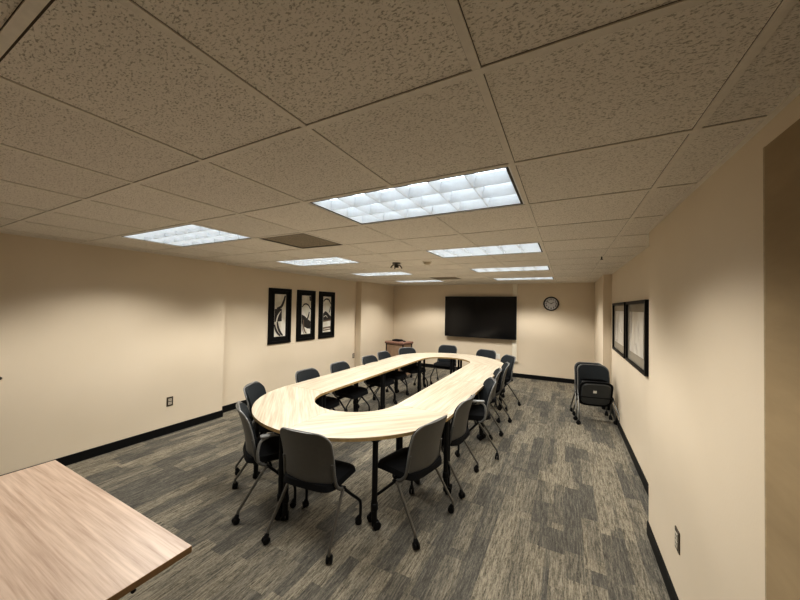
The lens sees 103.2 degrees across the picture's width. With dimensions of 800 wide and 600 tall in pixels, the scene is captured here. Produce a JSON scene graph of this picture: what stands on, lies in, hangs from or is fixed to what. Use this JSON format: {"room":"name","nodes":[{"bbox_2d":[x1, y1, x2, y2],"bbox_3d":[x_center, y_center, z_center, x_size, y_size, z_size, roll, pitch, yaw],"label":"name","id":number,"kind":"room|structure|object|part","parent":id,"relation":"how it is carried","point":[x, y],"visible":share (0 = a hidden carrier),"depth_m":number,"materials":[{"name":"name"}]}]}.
{"room":"conference room","nodes":[
{"label":"conference room","id":0,"kind":"room"},
{"bbox_2d":[0,233,393,474],"bbox_3d":[-2.736,0.564,5.377,0.372,2.517,10.216,0,-1,28],"label":"wall","id":1,"kind":"structure","parent":0,"point":[95,341],"depth_m":3.91,"materials":[{"name":"beige paint"}]},
{"bbox_2d":[0,400,246,475],"bbox_3d":[-2.662,1.772,5.304,0.180,0.102,10.216,0,-1,28],"label":"baseboard","id":2,"kind":"structure","parent":1,"relation":"attached to","point":[90,453],"depth_m":3.95,"materials":[{"name":"black plastic"}]},
{"bbox_2d":[166,396,172,406],"bbox_3d":[-3.102,1.368,4.277,0.010,0.122,0.078,0,-1,28],"label":"wall outlet","id":3,"kind":"object","parent":1,"relation":"attached to","point":[169,399],"visible":1,"depth_m":4.27,"materials":[{"name":"brown plastic"}]},
{"bbox_2d":[267,288,291,344],"bbox_3d":[-2.311,0.307,6.118,0.028,1.058,0.540,0,-1,28],"label":"framed print","id":4,"kind":"object","parent":1,"relation":"attached to","point":[280,300],"visible":1,"depth_m":6.10,"materials":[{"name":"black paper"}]},
{"bbox_2d":[296,290,315,340],"bbox_3d":[-1.990,0.325,6.731,0.028,1.058,0.525,0,-1,28],"label":"framed print","id":5,"kind":"object","parent":1,"relation":"attached to","point":[306,299],"visible":1,"depth_m":6.71,"materials":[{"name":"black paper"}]},
{"bbox_2d":[318,291,334,338],"bbox_3d":[-1.685,0.341,7.314,0.028,1.058,0.530,0,-1,28],"label":"framed print","id":6,"kind":"object","parent":1,"relation":"attached to","point":[326,319],"visible":1,"depth_m":7.30,"materials":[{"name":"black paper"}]},
{"bbox_2d":[0,0,797,285],"bbox_3d":[-0.217,-0.554,4.090,5.609,0.004,10.216,0,-1,28],"label":"ceiling grid","id":7,"kind":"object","parent":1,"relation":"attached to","point":[28,10],"depth_m":1.14,"materials":[{"name":"beige metal"}]},
{"bbox_2d":[0,84,799,285],"bbox_3d":[-0.217,-0.553,4.090,5.609,0.005,10.216,0,-1,28],"label":"trim","id":8,"kind":"structure","parent":1,"relation":"attached to","point":[793,94],"depth_m":1.39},
{"bbox_2d":[66,367,669,599],"bbox_3d":[-0.239,1.890,4.032,6.200,0.100,10.816,0,-1,28],"label":"floor","id":9,"kind":"structure","parent":0,"point":[562,513],"depth_m":2.67,"materials":[{"name":"carpet"}]},
{"bbox_2d":[0,460,191,599],"bbox_3d":[-1.725,1.392,1.349,1.510,0.742,0.750,0,-1,28],"label":"table","id":10,"kind":"object","parent":9,"relation":"on","point":[63,536],"visible":1,"depth_m":1.35,"materials":[{"name":"laminate"}]},
{"bbox_2d":[235,381,278,474],"bbox_3d":[-1.468,1.377,3.561,0.537,0.864,0.598,1,-1,-2],"label":"chair","id":11,"kind":"object","parent":9,"relation":"on","point":[253,391],"visible":0.32,"depth_m":3.44,"materials":[{"name":"grey plastic"}]},
{"bbox_3d":[-1.581,1.572,3.290,0.233,0.342,0.024,1,-1,-9],"label":"leg","id":12,"kind":"part","parent":11,"relation":"part of","materials":[{"name":"grey metal"}]},
{"bbox_3d":[-1.635,1.142,3.549,0.155,0.394,0.448,1,-1,-2],"label":"backrest","id":13,"kind":"part","parent":11,"relation":"part of","materials":[{"name":"grey plastic"}]},
{"bbox_3d":[-1.421,1.369,3.553,0.444,0.080,0.464,1,-1,-2],"label":"seat","id":14,"kind":"part","parent":11,"relation":"part of","materials":[{"name":"black fabric"}]},
{"bbox_2d":[232,401,296,524],"bbox_3d":[-1.237,1.369,2.906,0.537,0.864,0.611,2,-1,-30],"label":"chair","id":15,"kind":"object","parent":9,"relation":"on","point":[264,449],"visible":0.88,"depth_m":2.70,"materials":[{"name":"black plastic"}]},
{"bbox_3d":[-1.468,1.570,3.058,0.233,0.342,0.024,1,-1,-22],"label":"leg","id":16,"kind":"part","parent":15,"relation":"part of","materials":[{"name":"grey metal"}]},
{"bbox_3d":[-1.380,1.132,2.822,0.155,0.394,0.448,2,-1,-30],"label":"backrest","id":17,"kind":"part","parent":15,"relation":"part of","materials":[{"name":"grey plastic"}]},
{"bbox_3d":[-1.218,1.565,2.619,0.233,0.342,0.024,2,-1,-37],"label":"leg","id":18,"kind":"part","parent":15,"relation":"part of","materials":[{"name":"grey metal"}]},
{"bbox_3d":[-1.195,1.360,2.925,0.444,0.080,0.464,2,-1,-30],"label":"seat","id":19,"kind":"part","parent":15,"relation":"part of","materials":[{"name":"black fabric"}]},
{"bbox_3d":[-1.078,1.245,2.688,0.257,0.237,0.074,2,-1,-30],"label":"armrest","id":20,"kind":"part","parent":15,"relation":"part of","materials":[{"name":"grey plastic"}]},
{"bbox_3d":[-1.016,1.573,2.735,0.240,0.338,0.026,1,-1,-23],"label":"leg","id":21,"kind":"part","parent":15,"relation":"part of","materials":[{"name":"black metal"}]},
{"bbox_2d":[261,427,361,563],"bbox_3d":[-0.652,1.370,2.473,0.598,0.864,0.537,1,-1,21],"label":"chair","id":22,"kind":"object","parent":9,"relation":"on","point":[309,463],"visible":1,"depth_m":2.30,"materials":[{"name":"black plastic"}]},
{"bbox_3d":[-0.925,1.567,2.445,0.024,0.342,0.233,0,-1,28],"label":"leg","id":23,"kind":"part","parent":22,"relation":"part of","materials":[{"name":"grey metal"}]},
{"bbox_3d":[-0.839,1.575,2.663,0.026,0.338,0.240,1,-1,15],"label":"leg","id":24,"kind":"part","parent":22,"relation":"part of","materials":[{"name":"black metal"}]},
{"bbox_3d":[-0.701,1.134,2.314,0.448,0.394,0.155,1,-1,21],"label":"backrest","id":25,"kind":"part","parent":22,"relation":"part of","materials":[{"name":"grey plastic"}]},
{"bbox_3d":[-0.625,1.362,2.513,0.464,0.080,0.444,1,-1,21],"label":"seat","id":26,"kind":"part","parent":22,"relation":"part of","materials":[{"name":"black fabric"}]},
{"bbox_3d":[-0.454,1.572,2.261,0.024,0.342,0.233,1,-1,14],"label":"leg","id":27,"kind":"part","parent":22,"relation":"part of","materials":[{"name":"grey metal"}]},
{"bbox_3d":[-0.370,1.579,2.479,0.026,0.338,0.240,0,-1,28],"label":"leg","id":28,"kind":"part","parent":22,"relation":"part of","materials":[{"name":"black metal"}]},
{"bbox_2d":[295,368,339,410],"bbox_3d":[-1.130,1.397,4.311,0.537,0.864,0.598,0,-1,26],"label":"chair","id":29,"kind":"object","parent":9,"relation":"on","point":[310,373],"visible":0.2,"depth_m":4.33,"materials":[{"name":"grey plastic"}]},
{"bbox_3d":[-1.093,1.388,4.282,0.444,0.080,0.464,0,-1,26],"label":"seat","id":30,"kind":"part","parent":29,"relation":"part of","materials":[{"name":"black fabric"}]},
{"bbox_2d":[330,361,369,411],"bbox_3d":[-0.797,1.415,4.904,0.537,0.864,0.598,0,-1,28],"label":"chair","id":31,"kind":"object","parent":9,"relation":"on","point":[352,392],"visible":0.62,"depth_m":4.83,"materials":[{"name":"black fabric"}]},
{"bbox_3d":[-0.760,1.406,4.874,0.444,0.080,0.464,0,-1,28],"label":"seat","id":32,"kind":"part","parent":31,"relation":"part of","materials":[{"name":"black fabric"}]},
{"bbox_2d":[251,353,503,530],"bbox_3d":[0.187,1.490,4.755,2.178,0.742,4.964,0,-1,28],"label":"conference table","id":33,"kind":"object","parent":9,"relation":"on","point":[293,406],"visible":0.7,"depth_m":3.19,"materials":[{"name":"beige wood"}]},
{"bbox_3d":[-1.447,1.409,3.203,0.090,0.639,0.090,0,-1,28],"label":"leg","id":34,"kind":"part","parent":33,"relation":"part of","materials":[{"name":"black metal"}]},
{"bbox_3d":[-0.979,1.406,2.617,0.090,0.639,0.090,0,-1,28],"label":"leg","id":35,"kind":"part","parent":33,"relation":"part of","materials":[{"name":"black metal"}]},
{"bbox_3d":[-0.931,1.406,2.592,0.090,0.639,0.090,0,-1,28],"label":"leg","id":36,"kind":"part","parent":33,"relation":"part of","materials":[{"name":"black metal"}]},
{"bbox_3d":[-0.934,1.428,3.726,0.090,0.639,0.090,0,-1,28],"label":"leg","id":37,"kind":"part","parent":33,"relation":"part of","materials":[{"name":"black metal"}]},
{"bbox_3d":[-0.909,1.429,3.774,0.090,0.639,0.090,0,-1,28],"label":"leg","id":38,"kind":"part","parent":33,"relation":"part of","materials":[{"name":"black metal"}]},
{"bbox_3d":[-0.738,1.460,5.208,0.090,0.639,0.090,0,-1,28],"label":"leg","id":39,"kind":"part","parent":33,"relation":"part of","materials":[{"name":"black metal"}]},
{"bbox_3d":[-0.199,1.417,2.515,0.090,0.639,0.090,0,-1,28],"label":"leg","id":40,"kind":"part","parent":33,"relation":"part of","materials":[{"name":"black metal"}]},
{"bbox_3d":[-0.283,1.463,4.971,0.090,0.639,0.090,0,-1,28],"label":"leg","id":41,"kind":"part","parent":33,"relation":"part of","materials":[{"name":"black metal"}]},
{"bbox_3d":[-0.258,1.464,5.018,0.090,0.639,0.090,0,-1,28],"label":"leg","id":42,"kind":"part","parent":33,"relation":"part of","materials":[{"name":"black metal"}]},
{"bbox_3d":[-0.018,1.434,3.247,0.090,0.639,0.090,0,-1,28],"label":"leg","id":43,"kind":"part","parent":33,"relation":"part of","materials":[{"name":"black metal"}]},
{"bbox_3d":[0.007,1.436,3.294,0.090,0.639,0.090,0,-1,28],"label":"leg","id":44,"kind":"part","parent":33,"relation":"part of","materials":[{"name":"black metal"}]},
{"bbox_3d":[0.368,1.498,6.215,0.090,0.639,0.090,0,-1,28],"label":"leg","id":45,"kind":"part","parent":33,"relation":"part of","materials":[{"name":"black metal"}]},
{"bbox_3d":[0.393,1.500,6.263,0.090,0.639,0.090,0,-1,28],"label":"leg","id":46,"kind":"part","parent":33,"relation":"part of","materials":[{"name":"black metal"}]},
{"bbox_3d":[0.531,1.516,6.982,0.090,0.639,0.090,0,-1,28],"label":"leg","id":47,"kind":"part","parent":33,"relation":"part of","materials":[{"name":"black metal"}]},
{"bbox_3d":[0.436,1.438,3.009,0.090,0.639,0.090,0,-1,28],"label":"leg","id":48,"kind":"part","parent":33,"relation":"part of","materials":[{"name":"black metal"}]},
{"bbox_3d":[0.461,1.439,3.056,0.090,0.639,0.090,0,-1,28],"label":"leg","id":49,"kind":"part","parent":33,"relation":"part of","materials":[{"name":"black metal"}]},
{"bbox_3d":[1.041,1.515,6.476,0.090,0.639,0.090,0,-1,28],"label":"leg","id":50,"kind":"part","parent":33,"relation":"part of","materials":[{"name":"black metal"}]},
{"bbox_3d":[1.089,1.515,6.451,0.090,0.639,0.090,0,-1,28],"label":"leg","id":51,"kind":"part","parent":33,"relation":"part of","materials":[{"name":"black metal"}]},
{"bbox_3d":[1.087,1.473,4.253,0.090,0.639,0.090,0,-1,28],"label":"leg","id":52,"kind":"part","parent":33,"relation":"part of","materials":[{"name":"black metal"}]},
{"bbox_2d":[358,355,397,409],"bbox_3d":[-0.399,1.435,5.599,0.537,0.864,0.598,0,-1,29],"label":"chair","id":53,"kind":"object","parent":9,"relation":"on","point":[375,381],"visible":0.59,"depth_m":5.52,"materials":[{"name":"grey plastic"}]},
{"bbox_3d":[-0.432,1.633,5.311,0.239,0.338,0.048,0,-1,29],"label":"leg","id":54,"kind":"part","parent":53,"relation":"part of","materials":[{"name":"black metal"}]},
{"bbox_3d":[-0.363,1.426,5.568,0.444,0.080,0.464,0,-1,29],"label":"seat","id":55,"kind":"part","parent":53,"relation":"part of","materials":[{"name":"black fabric"}]},
{"bbox_2d":[373,351,408,401],"bbox_3d":[-0.170,1.450,6.167,0.537,0.864,0.598,0,-1,28],"label":"chair","id":56,"kind":"object","parent":9,"relation":"on","point":[396,375],"visible":0.59,"depth_m":6.12,"materials":[{"name":"grey plastic"}]},
{"bbox_3d":[-0.133,1.441,6.137,0.444,0.080,0.464,0,-1,28],"label":"seat","id":57,"kind":"part","parent":56,"relation":"part of","materials":[{"name":"black fabric"}]},
{"bbox_2d":[385,340,412,379],"bbox_3d":[-0.029,1.470,7.854,0.570,0.895,0.450,0,-1,35],"label":"cart","id":58,"kind":"object","parent":9,"relation":"on","point":[392,347],"visible":0.41,"depth_m":7.72,"materials":[{"name":"brown laminate"}]},
{"bbox_3d":[-0.138,1.443,7.700,0.460,0.680,0.012,0,-1,35],"label":"door","id":59,"kind":"part","parent":58,"relation":"part of","materials":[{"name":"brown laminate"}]},
{"bbox_2d":[367,415,453,550],"bbox_3d":[0.111,1.387,2.669,0.537,0.864,0.598,0,-1,40],"label":"chair","id":60,"kind":"object","parent":9,"relation":"on","point":[412,463],"visible":0.96,"depth_m":2.52,"materials":[{"name":"grey plastic"}]},
{"bbox_3d":[-0.135,1.585,2.554,0.240,0.338,0.026,0,-1,33],"label":"leg","id":61,"kind":"part","parent":60,"relation":"part of","materials":[{"name":"black metal"}]},
{"bbox_3d":[0.043,1.583,2.402,0.232,0.342,0.049,0,-1,40],"label":"leg","id":62,"kind":"part","parent":60,"relation":"part of","materials":[{"name":"grey metal"}]},
{"bbox_3d":[0.082,1.378,2.707,0.444,0.080,0.464,0,-1,40],"label":"seat","id":63,"kind":"part","parent":60,"relation":"part of","materials":[{"name":"black fabric"}]},
{"bbox_3d":[0.252,1.155,2.571,0.155,0.394,0.448,0,-1,40],"label":"backrest","id":64,"kind":"part","parent":60,"relation":"part of","materials":[{"name":"grey plastic"}]},
{"bbox_3d":[0.368,1.596,2.789,0.233,0.342,0.024,0,-1,33],"label":"leg","id":65,"kind":"part","parent":60,"relation":"part of","materials":[{"name":"grey metal"}]},
{"bbox_2d":[398,347,427,392],"bbox_3d":[0.250,1.469,6.759,0.598,0.864,0.537,2,-1,-34],"label":"chair","id":66,"kind":"object","parent":9,"relation":"on","point":[412,368],"visible":0.59,"depth_m":6.77,"materials":[{"name":"grey plastic"}]},
{"bbox_3d":[0.268,1.459,6.715,0.464,0.080,0.444,2,-1,-34],"label":"seat","id":67,"kind":"part","parent":66,"relation":"part of","materials":[{"name":"black fabric"}]},
{"bbox_2d":[430,345,456,383],"bbox_3d":[1.052,1.493,7.312,0.598,0.864,0.537,0,-1,28],"label":"chair","id":68,"kind":"object","parent":9,"relation":"on","point":[444,363],"visible":0.67,"depth_m":7.41,"materials":[{"name":"grey plastic"}]},
{"bbox_3d":[1.022,1.483,7.276,0.464,0.080,0.444,0,-1,28],"label":"seat","id":69,"kind":"part","parent":68,"relation":"part of","materials":[{"name":"black fabric"}]},
{"bbox_2d":[414,393,478,498],"bbox_3d":[0.508,1.406,3.294,0.537,0.864,0.598,0,-1,30],"label":"chair","id":70,"kind":"object","parent":9,"relation":"on","point":[459,432],"visible":0.72,"depth_m":3.10,"materials":[{"name":"grey plastic"}]},
{"bbox_3d":[0.485,1.603,3.021,0.233,0.342,0.024,0,-1,38],"label":"leg","id":71,"kind":"part","parent":70,"relation":"part of","materials":[{"name":"grey metal"}]},
{"bbox_3d":[0.473,1.397,3.327,0.444,0.080,0.464,0,-1,30],"label":"seat","id":72,"kind":"part","parent":70,"relation":"part of","materials":[{"name":"black fabric"}]},
{"bbox_3d":[0.665,1.175,3.221,0.155,0.394,0.448,0,-1,30],"label":"backrest","id":73,"kind":"part","parent":70,"relation":"part of","materials":[{"name":"grey plastic"}]},
{"bbox_3d":[0.742,1.615,3.456,0.233,0.342,0.024,1,-1,23],"label":"leg","id":74,"kind":"part","parent":70,"relation":"part of","materials":[{"name":"grey metal"}]},
{"bbox_2d":[455,377,498,459],"bbox_3d":[0.949,1.427,4.006,0.537,0.864,0.611,1,-1,6],"label":"chair","id":75,"kind":"object","parent":9,"relation":"on","point":[479,413],"visible":0.81,"depth_m":3.82,"materials":[{"name":"grey plastic"}]},
{"bbox_3d":[0.806,1.624,3.769,0.240,0.338,0.026,1,-1,0],"label":"leg","id":76,"kind":"part","parent":75,"relation":"part of","materials":[{"name":"black metal"}]},
{"bbox_3d":[0.903,1.418,4.016,0.444,0.080,0.464,1,-1,6],"label":"seat","id":77,"kind":"part","parent":75,"relation":"part of","materials":[{"name":"black fabric"}]},
{"bbox_3d":[0.895,1.300,3.753,0.257,0.237,0.074,1,-1,6],"label":"armrest","id":78,"kind":"part","parent":75,"relation":"part of","materials":[{"name":"grey plastic"}]},
{"bbox_3d":[1.038,1.626,3.742,0.233,0.342,0.024,1,-1,13],"label":"leg","id":79,"kind":"part","parent":75,"relation":"part of","materials":[{"name":"grey metal"}]},
{"bbox_2d":[467,368,502,435],"bbox_3d":[1.245,1.446,4.698,0.537,0.864,0.598,1,-1,16],"label":"chair","id":80,"kind":"object","parent":9,"relation":"on","point":[497,372],"visible":0.52,"depth_m":4.52,"materials":[{"name":"grey plastic"}]},
{"bbox_3d":[1.203,1.436,4.721,0.444,0.080,0.464,1,-1,16],"label":"seat","id":81,"kind":"part","parent":80,"relation":"part of","materials":[{"name":"black fabric"}]},
{"bbox_3d":[1.290,1.644,4.428,0.233,0.342,0.024,1,-1,23],"label":"leg","id":82,"kind":"part","parent":80,"relation":"part of","materials":[{"name":"grey metal"}]},
{"bbox_3d":[1.416,1.216,4.665,0.155,0.394,0.448,1,-1,16],"label":"backrest","id":83,"kind":"part","parent":80,"relation":"part of","materials":[{"name":"grey plastic"}]},
{"bbox_2d":[476,349,495,359],"bbox_3d":[1.732,1.492,6.637,0.598,0.864,0.537,0,-1,42],"label":"chair","id":84,"kind":"object","parent":9,"relation":"on","point":[491,354],"visible":0.2,"depth_m":6.79,"materials":[{"name":"grey plastic"}]},
{"bbox_2d":[496,362,511,422],"bbox_3d":[1.541,1.461,5.220,0.537,0.864,0.598,1,-1,15],"label":"chair","id":85,"kind":"object","parent":9,"relation":"on","point":[500,388],"visible":0.62,"depth_m":5.02,"materials":[{"name":"grey plastic"}]},
{"bbox_3d":[1.499,1.452,5.242,0.444,0.080,0.464,1,-1,15],"label":"seat","id":86,"kind":"part","parent":85,"relation":"part of","materials":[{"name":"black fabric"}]},
{"bbox_3d":[1.592,1.659,4.951,0.233,0.342,0.024,1,-1,22],"label":"leg","id":87,"kind":"part","parent":85,"relation":"part of","materials":[{"name":"grey metal"}]},
{"bbox_3d":[1.713,1.231,5.191,0.155,0.394,0.448,1,-1,15],"label":"backrest","id":88,"kind":"part","parent":85,"relation":"part of","materials":[{"name":"grey plastic"}]},
{"bbox_2d":[494,354,520,406],"bbox_3d":[1.886,1.482,5.966,0.537,0.864,0.598,1,-1,-11],"label":"chair","id":89,"kind":"object","parent":9,"relation":"on","point":[511,359],"visible":0.48,"depth_m":5.83,"materials":[{"name":"grey plastic"}]},
{"bbox_2d":[570,362,616,424],"bbox_3d":[3.136,1.488,5.187,0.616,0.864,0.496,1,-1,18],"label":"chair","id":90,"kind":"object","parent":9,"relation":"on","point":[577,363],"visible":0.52,"depth_m":5.27,"materials":[{"name":"grey plastic"}]},
{"bbox_3d":[2.856,1.686,5.151,0.026,0.338,0.240,0,-1,25],"label":"leg","id":91,"kind":"part","parent":90,"relation":"part of","materials":[{"name":"grey metal"}]},
{"bbox_3d":[3.131,1.479,5.175,0.464,0.418,0.201,1,-1,18],"label":"seat","id":92,"kind":"part","parent":90,"relation":"part of","materials":[{"name":"black fabric"}]},
{"bbox_3d":[3.333,1.692,4.993,0.026,0.338,0.240,1,-1,12],"label":"leg","id":93,"kind":"part","parent":90,"relation":"part of","materials":[{"name":"grey metal"}]},
{"bbox_2d":[572,364,619,428],"bbox_3d":[3.075,1.483,4.993,0.616,0.864,0.496,1,-1,18],"label":"chair","id":94,"kind":"object","parent":9,"relation":"on","point":[590,393],"visible":0.94,"depth_m":5.00,"materials":[{"name":"black fabric"}]},
{"bbox_3d":[2.794,1.682,4.958,0.026,0.338,0.240,0,-1,25],"label":"leg","id":95,"kind":"part","parent":94,"relation":"part of","materials":[{"name":"grey metal"}]},
{"bbox_3d":[3.130,1.255,5.157,0.448,0.394,0.155,1,-1,18],"label":"backrest","id":96,"kind":"part","parent":94,"relation":"part of","materials":[{"name":"grey plastic"}]},
{"bbox_3d":[3.069,1.474,4.981,0.464,0.418,0.201,1,-1,18],"label":"seat","id":97,"kind":"part","parent":94,"relation":"part of","materials":[{"name":"black fabric"}]},
{"bbox_3d":[3.070,1.525,4.985,0.490,0.032,0.056,1,-1,18],"label":"seat frame","id":98,"kind":"part","parent":94,"relation":"part of","materials":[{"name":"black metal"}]},
{"bbox_3d":[3.272,1.687,4.799,0.026,0.338,0.240,1,-1,12],"label":"leg","id":99,"kind":"part","parent":94,"relation":"part of","materials":[{"name":"grey metal"}]},
{"bbox_2d":[0,0,799,285],"bbox_3d":[-0.217,-0.564,4.090,5.809,0.016,10.316,0,-1,28],"label":"ceiling","id":100,"kind":"structure","parent":0,"point":[318,60],"depth_m":1.05,"materials":[{"name":"tile"}]},
{"bbox_2d":[121,224,249,246],"bbox_3d":[-2.070,-0.666,3.074,1.196,0.118,0.586,0,-1,28],"label":"ceiling light","id":101,"kind":"object","parent":100,"relation":"attached to","point":[184,235],"visible":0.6,"depth_m":3.11,"materials":[{"name":"white plastic"}]},
{"bbox_2d":[260,233,341,248],"bbox_3d":[-0.977,-0.590,3.188,0.586,0.010,0.586,0,-1,28],"label":"ceiling vent","id":102,"kind":"object","parent":100,"relation":"in","point":[302,240],"visible":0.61,"depth_m":3.18,"materials":[{"name":"metal"}]},
{"bbox_2d":[276,257,359,265],"bbox_3d":[-1.221,-0.621,4.694,1.196,0.118,0.586,0,-1,28],"label":"ceiling light","id":103,"kind":"object","parent":100,"relation":"attached to","point":[334,260],"visible":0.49,"depth_m":4.76,"materials":[{"name":"white plastic"}]},
{"bbox_2d":[353,272,412,275],"bbox_3d":[-0.373,-0.575,6.315,1.196,0.118,0.586,0,-1,28],"label":"ceiling light","id":104,"kind":"object","parent":100,"relation":"attached to","point":[382,273],"visible":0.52,"depth_m":6.38,"materials":[{"name":"white plastic"}]},
{"bbox_2d":[390,262,401,268],"bbox_3d":[-0.052,-0.501,4.637,0.135,0.082,0.135,0,-1,28],"label":"bracket","id":105,"kind":"object","parent":100,"relation":"attached to","point":[393,263],"visible":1,"depth_m":4.61,"materials":[{"name":"black metal"}]},
{"bbox_2d":[310,166,523,224],"bbox_3d":[0.092,-0.651,1.942,1.196,0.118,0.586,0,-1,28],"label":"ceiling light","id":106,"kind":"object","parent":100,"relation":"attached to","point":[494,188],"visible":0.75,"depth_m":1.94,"materials":[{"name":"white plastic"}]},
{"bbox_3d":[0.092,-0.667,1.942,1.156,0.006,0.546,0,-1,28],"label":"lamp panel","id":107,"kind":"part","parent":106,"relation":"part of","materials":[{"name":"white plastic"}]},
{"bbox_2d":[397,280,443,282],"bbox_3d":[0.475,-0.529,7.936,1.196,0.118,0.586,0,-1,28],"label":"ceiling light","id":108,"kind":"object","parent":100,"relation":"attached to","point":[413,280],"visible":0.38,"depth_m":8.03,"materials":[{"name":"white plastic"}]},
{"bbox_2d":[422,261,431,264],"bbox_3d":[0.378,-0.517,4.423,0.130,0.045,0.130,0,-1,28],"label":"smoke detector","id":109,"kind":"object","parent":100,"relation":"attached to","point":[424,262],"visible":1,"depth_m":4.39,"materials":[{"name":"beige plastic"}]},
{"bbox_2d":[431,277,459,279],"bbox_3d":[1.002,-0.483,6.970,0.586,0.010,0.586,0,-1,28],"label":"ceiling vent","id":110,"kind":"object","parent":100,"relation":"in","point":[437,278],"visible":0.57,"depth_m":7.03,"materials":[{"name":"grey metal"}]},
{"bbox_3d":[1.002,-0.485,6.970,0.540,0.006,0.540,0,-1,28],"label":"perforated panel","id":111,"kind":"part","parent":110,"relation":"part of","materials":[{"name":"metal"}]},
{"bbox_2d":[426,243,542,257],"bbox_3d":[0.940,-0.605,3.563,1.196,0.118,0.586,0,-1,28],"label":"ceiling light","id":112,"kind":"object","parent":100,"relation":"attached to","point":[532,247],"visible":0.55,"depth_m":3.61,"materials":[{"name":"white plastic"}]},
{"bbox_2d":[470,266,549,271],"bbox_3d":[1.788,-0.559,5.184,1.196,0.118,0.586,0,-1,28],"label":"ceiling light","id":113,"kind":"object","parent":100,"relation":"attached to","point":[534,268],"visible":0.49,"depth_m":5.25,"materials":[{"name":"white plastic"}]},
{"bbox_2d":[494,277,553,280],"bbox_3d":[2.637,-0.513,6.804,1.196,0.118,0.586,0,-1,28],"label":"ceiling light","id":114,"kind":"object","parent":100,"relation":"attached to","point":[535,278],"visible":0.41,"depth_m":6.88,"materials":[{"name":"white plastic"}]},
{"bbox_2d":[393,283,594,378],"bbox_3d":[2.179,0.712,8.635,6.200,2.517,0.120,0,-1,28],"label":"wall","id":115,"kind":"structure","parent":0,"point":[549,343],"depth_m":8.03,"materials":[{"name":"beige paint"}]},
{"bbox_2d":[445,296,516,339],"bbox_3d":[2.132,0.458,8.519,1.900,1.100,0.126,0,-1,28],"label":"television","id":116,"kind":"object","parent":115,"relation":"attached to","point":[465,316],"visible":1,"depth_m":8.43,"materials":[{"name":"black plastic"}]},
{"bbox_2d":[417,363,573,383],"bbox_3d":[2.128,1.918,8.554,5.293,0.102,0.011,0,-1,28],"label":"baseboard","id":117,"kind":"structure","parent":115,"relation":"attached to","point":[563,380],"depth_m":7.88,"materials":[{"name":"black plastic"}]},
{"bbox_2d":[512,284,517,362],"bbox_3d":[2.953,0.587,8.139,0.150,2.015,0.048,0,-1,28],"label":"cable raceway","id":118,"kind":"object","parent":115,"relation":"attached to","point":[515,286],"visible":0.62,"depth_m":8.13,"materials":[{"name":"beige plastic"}]},
{"bbox_2d":[543,297,558,310],"bbox_3d":[3.698,0.092,7.766,0.346,0.346,0.042,0,-1,28],"label":"wall clock","id":119,"kind":"object","parent":115,"relation":"attached to","point":[550,303],"visible":1,"depth_m":7.76,"materials":[{"name":"black plastic"}]},
{"bbox_2d":[594,94,799,599],"bbox_3d":[2.285,0.600,2.748,0.333,2.517,10.216,0,-1,28],"label":"wall","id":120,"kind":"structure","parent":0,"point":[694,427],"depth_m":1.50,"materials":[{"name":"beige paint"}]},
{"bbox_2d":[612,302,625,358],"bbox_3d":[3.253,0.415,4.718,0.032,0.747,1.205,0,-1,28],"label":"framed picture","id":121,"kind":"object","parent":120,"relation":"attached to","point":[618,309],"visible":0.87,"depth_m":4.71,"materials":[{"name":"paper"}]},
{"bbox_2d":[615,311,623,345],"bbox_3d":[3.257,0.405,4.716,0.003,0.478,0.819,0,-1,28],"label":"print","id":122,"kind":"object","parent":121,"relation":"attached to","point":[619,315],"depth_m":4.67,"materials":[{"name":"grey paper"}]},
{"bbox_2d":[625,299,648,376],"bbox_3d":[2.659,0.383,3.582,0.032,0.747,1.140,0,-1,28],"label":"framed picture","id":123,"kind":"object","parent":120,"relation":"attached to","point":[636,312],"visible":1,"depth_m":3.45,"materials":[{"name":"paper"}]},
{"bbox_2d":[630,312,643,358],"bbox_3d":[2.663,0.373,3.580,0.003,0.478,0.775,0,-1,28],"label":"print","id":124,"kind":"object","parent":123,"relation":"attached to","point":[636,318],"depth_m":3.50,"materials":[{"name":"grey paper"}]},
{"bbox_2d":[601,405,678,599],"bbox_3d":[2.167,1.807,2.775,0.136,0.102,10.216,0,-1,28],"label":"baseboard","id":125,"kind":"structure","parent":120,"relation":"attached to","point":[670,588],"depth_m":2.37,"materials":[{"name":"black plastic"}]},
{"bbox_2d":[675,526,679,554],"bbox_3d":[1.617,1.400,1.852,0.010,0.122,0.078,0,-1,28],"label":"wall outlet","id":126,"kind":"object","parent":120,"relation":"attached to","point":[677,534],"visible":1,"depth_m":1.83,"materials":[{"name":"brown plastic"}]},
{"bbox_2d":[763,119,799,599],"bbox_3d":[0.764,0.583,0.212,0.010,2.230,1.862,0,-1,28],"label":"door","id":127,"kind":"structure","parent":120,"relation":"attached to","point":[781,156],"depth_m":0.95,"materials":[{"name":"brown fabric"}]},
{"bbox_3d":[1.193,0.607,1.031,0.009,2.230,0.012,0,-1,28],"label":"edge trim","id":128,"kind":"part","parent":127,"relation":"part of","materials":[{"name":"brown wood"}]}
]}

